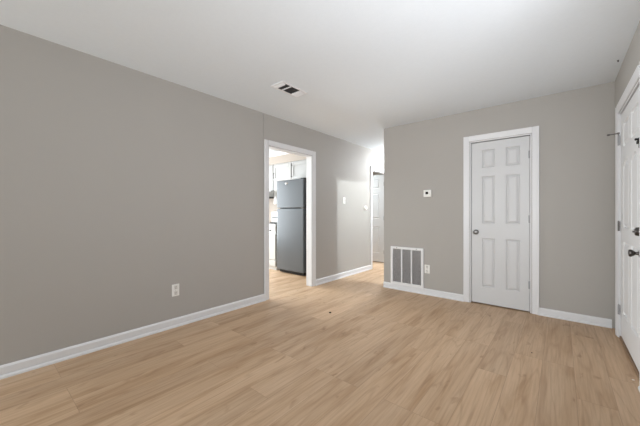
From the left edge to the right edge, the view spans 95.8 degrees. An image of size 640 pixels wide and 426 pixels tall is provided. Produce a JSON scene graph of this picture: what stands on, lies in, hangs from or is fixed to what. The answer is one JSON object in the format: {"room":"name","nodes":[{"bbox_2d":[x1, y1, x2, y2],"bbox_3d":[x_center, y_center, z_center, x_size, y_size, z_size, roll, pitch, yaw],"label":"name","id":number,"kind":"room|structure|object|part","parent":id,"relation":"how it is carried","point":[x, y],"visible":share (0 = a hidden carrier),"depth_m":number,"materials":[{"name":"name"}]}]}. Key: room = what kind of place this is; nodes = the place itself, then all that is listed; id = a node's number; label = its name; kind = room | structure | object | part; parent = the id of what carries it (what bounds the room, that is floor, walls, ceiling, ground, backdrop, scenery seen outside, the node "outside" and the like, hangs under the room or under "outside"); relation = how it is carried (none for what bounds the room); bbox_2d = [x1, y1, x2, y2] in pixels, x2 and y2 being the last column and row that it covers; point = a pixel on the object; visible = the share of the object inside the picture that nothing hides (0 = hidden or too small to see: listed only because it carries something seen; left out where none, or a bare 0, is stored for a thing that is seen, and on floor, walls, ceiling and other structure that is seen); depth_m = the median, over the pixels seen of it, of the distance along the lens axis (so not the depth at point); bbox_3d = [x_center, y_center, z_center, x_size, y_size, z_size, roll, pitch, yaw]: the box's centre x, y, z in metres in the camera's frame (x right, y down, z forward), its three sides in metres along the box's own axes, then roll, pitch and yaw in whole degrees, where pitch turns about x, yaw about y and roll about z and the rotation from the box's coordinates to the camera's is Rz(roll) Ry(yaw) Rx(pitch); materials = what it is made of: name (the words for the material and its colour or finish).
{"room":"empty living room","nodes":[
{"label":"empty living room","id":0,"kind":"room"},
{"bbox_2d":[0,25,383,364],"bbox_3d":[-1.364,-0.080,3.089,0.110,2.440,11.000,0,0,40],"label":"wall","id":1,"kind":"structure","parent":0,"point":[120,186],"depth_m":2.57,"materials":[{"name":"beige paint"}]},
{"bbox_2d":[172,284,178,296],"bbox_3d":[-1.446,0.773,2.897,0.008,0.120,0.072,0,0,40],"label":"wall outlet","id":2,"kind":"object","parent":1,"relation":"attached to","point":[175,288],"visible":1,"depth_m":2.89,"materials":[{"name":"white plastic"}]},
{"bbox_2d":[0,265,371,379],"bbox_3d":[-1.312,1.096,3.046,0.025,0.088,11.000,0,0,40],"label":"baseboard","id":3,"kind":"structure","parent":1,"relation":"attached to","point":[35,362],"depth_m":2.56,"materials":[{"name":"white paint"}]},
{"bbox_2d":[269,151,288,156],"bbox_3d":[-0.813,-1.262,6.082,2.865,0.075,0.055,0,0,40],"label":"trim","id":4,"kind":"structure","parent":1,"relation":"attached to","point":[278,153],"depth_m":6.16,"materials":[{"name":"white paint"}]},
{"bbox_2d":[264,139,315,299],"bbox_3d":[-0.444,0.089,4.191,0.142,2.101,1.014,0,0,40],"label":"door frame","id":5,"kind":"structure","parent":1,"relation":"attached to","point":[310,160],"depth_m":4.48,"materials":[{"name":"white paint"}]},
{"bbox_2d":[371,166,383,268],"bbox_3d":[1.285,0.089,6.267,0.142,2.101,0.937,0,0,40],"label":"door frame","id":6,"kind":"structure","parent":1,"relation":"attached to","point":[374,168],"depth_m":5.93,"materials":[{"name":"white paint"}]},
{"bbox_2d":[373,174,383,261],"bbox_3d":[1.174,0.122,6.794,0.761,2.000,0.094,0,0,40],"label":"door","id":7,"kind":"structure","parent":1,"relation":"in","point":[378,180],"depth_m":6.67,"materials":[{"name":"white paint"}]},
{"bbox_2d":[269,199,279,222],"bbox_3d":[-0.580,-0.080,6.373,2.890,2.440,0.110,0,0,40],"label":"wall","id":8,"kind":"structure","parent":0,"point":[272,207],"depth_m":6.76,"materials":[{"name":"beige paint"}]},
{"bbox_2d":[269,190,273,198],"bbox_3d":[-1.210,-0.417,6.492,0.570,0.165,0.514,0,0,40],"label":"range hood","id":9,"kind":"object","parent":8,"relation":"attached to","point":[271,192],"visible":0.04,"depth_m":6.26,"materials":[{"name":"white metal"}]},
{"bbox_2d":[269,165,273,189],"bbox_3d":[-1.234,-0.779,6.627,0.760,0.554,0.338,0,0,40],"label":"upper cabinet","id":10,"kind":"object","parent":8,"relation":"attached to","point":[271,167],"visible":0.22,"depth_m":6.31,"materials":[{"name":"white paint"}]},
{"bbox_2d":[269,154,305,164],"bbox_3d":[-0.702,-1.157,6.215,2.865,0.197,0.290,0,0,40],"label":"soffit","id":11,"kind":"structure","parent":8,"relation":"attached to","point":[285,158],"depth_m":6.06,"materials":[{"name":"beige paint"}]},
{"bbox_2d":[273,159,305,180],"bbox_3d":[-0.506,-0.873,6.020,1.105,0.366,0.338,0,0,40],"label":"upper cabinet","id":12,"kind":"object","parent":8,"relation":"attached to","point":[293,170],"visible":0.72,"depth_m":5.95,"materials":[{"name":"white paint"}]},
{"bbox_2d":[274,181,276,203],"bbox_3d":[-0.880,-0.442,6.366,0.091,0.494,0.285,0,0,40],"label":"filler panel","id":13,"kind":"object","parent":12,"relation":"attached to","point":[275,182],"visible":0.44,"depth_m":6.25,"materials":[{"name":"white paint"}]},
{"bbox_3d":[-0.796,-0.864,6.104,0.533,0.324,0.020,0,0,40],"label":"door","id":14,"kind":"part","parent":12,"relation":"part of","materials":[{"name":"white paint"}]},
{"bbox_3d":[-0.370,-0.864,5.749,0.528,0.324,0.020,0,0,40],"label":"door","id":15,"kind":"part","parent":12,"relation":"part of","materials":[{"name":"white paint"}]},
{"bbox_2d":[0,261,639,425],"bbox_3d":[-1.176,1.190,2.932,6.600,0.100,11.220,0,0,40],"label":"floor","id":16,"kind":"structure","parent":0,"point":[381,356],"depth_m":2.08,"materials":[{"name":"brown wood"}]},
{"bbox_2d":[269,211,279,269],"bbox_3d":[-0.991,0.552,6.192,0.760,1.175,0.665,0,0,40],"label":"range","id":17,"kind":"object","parent":16,"relation":"on","point":[272,225],"visible":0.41,"depth_m":5.79,"materials":[{"name":"white metal"}]},
{"bbox_3d":[-1.164,1.005,5.985,0.752,0.120,0.034,0,0,40],"label":"storage drawer","id":18,"kind":"part","parent":17,"relation":"part of","materials":[{"name":"white metal"}]},
{"bbox_3d":[-1.165,0.680,5.983,0.752,0.510,0.038,0,0,40],"label":"oven door","id":19,"kind":"part","parent":17,"relation":"part of","materials":[{"name":"white metal"}]},
{"bbox_3d":[-1.164,0.331,5.984,0.760,0.168,0.035,0,0,40],"label":"control panel","id":20,"kind":"part","parent":17,"relation":"part of","materials":[{"name":"white metal"}]},
{"bbox_2d":[277,178,305,275],"bbox_3d":[-0.349,0.254,5.622,0.703,1.772,0.688,0,0,40],"label":"refrigerator","id":21,"kind":"object","parent":16,"relation":"on","point":[291,194],"visible":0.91,"depth_m":5.33,"materials":[{"name":"silver metal"}]},
{"bbox_3d":[-0.543,0.496,5.388,0.697,1.157,0.070,0,0,40],"label":"door","id":22,"kind":"part","parent":21,"relation":"part of","materials":[{"name":"silver metal"}]},
{"bbox_3d":[-0.543,-0.355,5.388,0.697,0.519,0.070,0,0,40],"label":"freezer door","id":23,"kind":"part","parent":21,"relation":"part of","materials":[{"name":"silver metal"}]},
{"bbox_2d":[619,336,638,378],"bbox_3d":[2.473,1.125,2.250,0.100,0.029,0.921,0,0,40],"label":"threshold","id":24,"kind":"object","parent":16,"relation":"on","point":[620,337],"visible":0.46,"depth_m":2.25,"materials":[{"name":"wood"}]},
{"bbox_2d":[0,0,639,152],"bbox_3d":[-1.176,-1.350,2.932,6.600,0.100,11.220,0,0,40],"label":"ceiling","id":25,"kind":"structure","parent":0,"point":[365,68],"depth_m":2.28,"materials":[{"name":"white paint"}]},
{"bbox_2d":[271,81,306,96],"bbox_3d":[-0.318,-1.292,3.038,0.182,0.016,0.370,0,0,40],"label":"ceiling vent","id":26,"kind":"object","parent":25,"relation":"in","point":[287,88],"visible":1,"depth_m":3.02,"materials":[{"name":"white metal"}]},
{"bbox_2d":[384,82,614,327],"bbox_3d":[1.986,-0.080,3.702,2.508,2.440,0.110,0,0,40],"label":"wall","id":27,"kind":"structure","parent":0,"point":[577,154],"depth_m":3.20,"materials":[{"name":"beige paint"}]},
{"bbox_2d":[391,246,423,288],"bbox_3d":[1.262,0.781,4.216,0.498,0.562,0.025,0,0,40],"label":"air vent","id":28,"kind":"object","parent":27,"relation":"in","point":[407,263],"visible":1,"depth_m":4.21,"materials":[{"name":"white metal"}]},
{"bbox_2d":[423,190,431,196],"bbox_3d":[1.494,-0.272,4.020,0.106,0.098,0.030,0,0,40],"label":"digital thermostat","id":29,"kind":"object","parent":27,"relation":"attached to","point":[426,193],"visible":1,"depth_m":4.01,"materials":[{"name":"white plastic"}]},
{"bbox_2d":[425,265,429,273],"bbox_3d":[1.495,0.783,4.033,0.072,0.120,0.008,0,0,40],"label":"wall outlet","id":30,"kind":"object","parent":27,"relation":"attached to","point":[427,267],"visible":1,"depth_m":4.03,"materials":[{"name":"white plastic"}]},
{"bbox_2d":[383,282,611,327],"bbox_3d":[1.934,1.099,3.657,2.487,0.083,0.025,0,0,40],"label":"baseboard","id":31,"kind":"structure","parent":27,"relation":"attached to","point":[597,321],"depth_m":3.18,"materials":[{"name":"white paint"}]},
{"bbox_2d":[472,136,529,310],"bbox_3d":[2.166,0.121,3.482,0.622,2.009,0.094,0,0,40],"label":"door","id":32,"kind":"structure","parent":27,"relation":"in","point":[500,168],"depth_m":3.49,"materials":[{"name":"white paint"}]},
{"bbox_2d":[463,126,538,314],"bbox_3d":[2.192,0.082,3.529,0.780,2.116,0.142,0,0,40],"label":"door frame","id":33,"kind":"structure","parent":27,"relation":"attached to","point":[534,131],"depth_m":3.32,"materials":[{"name":"white paint"}]},
{"bbox_2d":[615,21,639,112],"bbox_3d":[1.317,-0.080,0.855,0.110,2.440,11.000,0,0,40],"label":"wall","id":34,"kind":"structure","parent":0,"point":[631,60],"depth_m":2.28,"materials":[{"name":"beige paint"}]},
{"bbox_2d":[607,87,638,370],"bbox_3d":[2.446,0.111,2.314,0.131,1.998,0.975,0,0,40],"label":"door","id":35,"kind":"structure","parent":34,"relation":"in","point":[630,115],"depth_m":2.30,"materials":[{"name":"paint"}]},
{"bbox_3d":[2.167,0.278,1.992,0.060,0.062,0.062,0,0,40],"label":"knob","id":36,"kind":"part","parent":35,"relation":"part of","materials":[{"name":"grey metal"}]},
{"bbox_2d":[615,62,639,385],"bbox_3d":[2.476,0.077,2.247,0.142,2.125,1.097,0,0,40],"label":"door frame","id":37,"kind":"structure","parent":34,"relation":"attached to","point":[636,75],"depth_m":2.63,"materials":[{"name":"white paint"}]}
]}

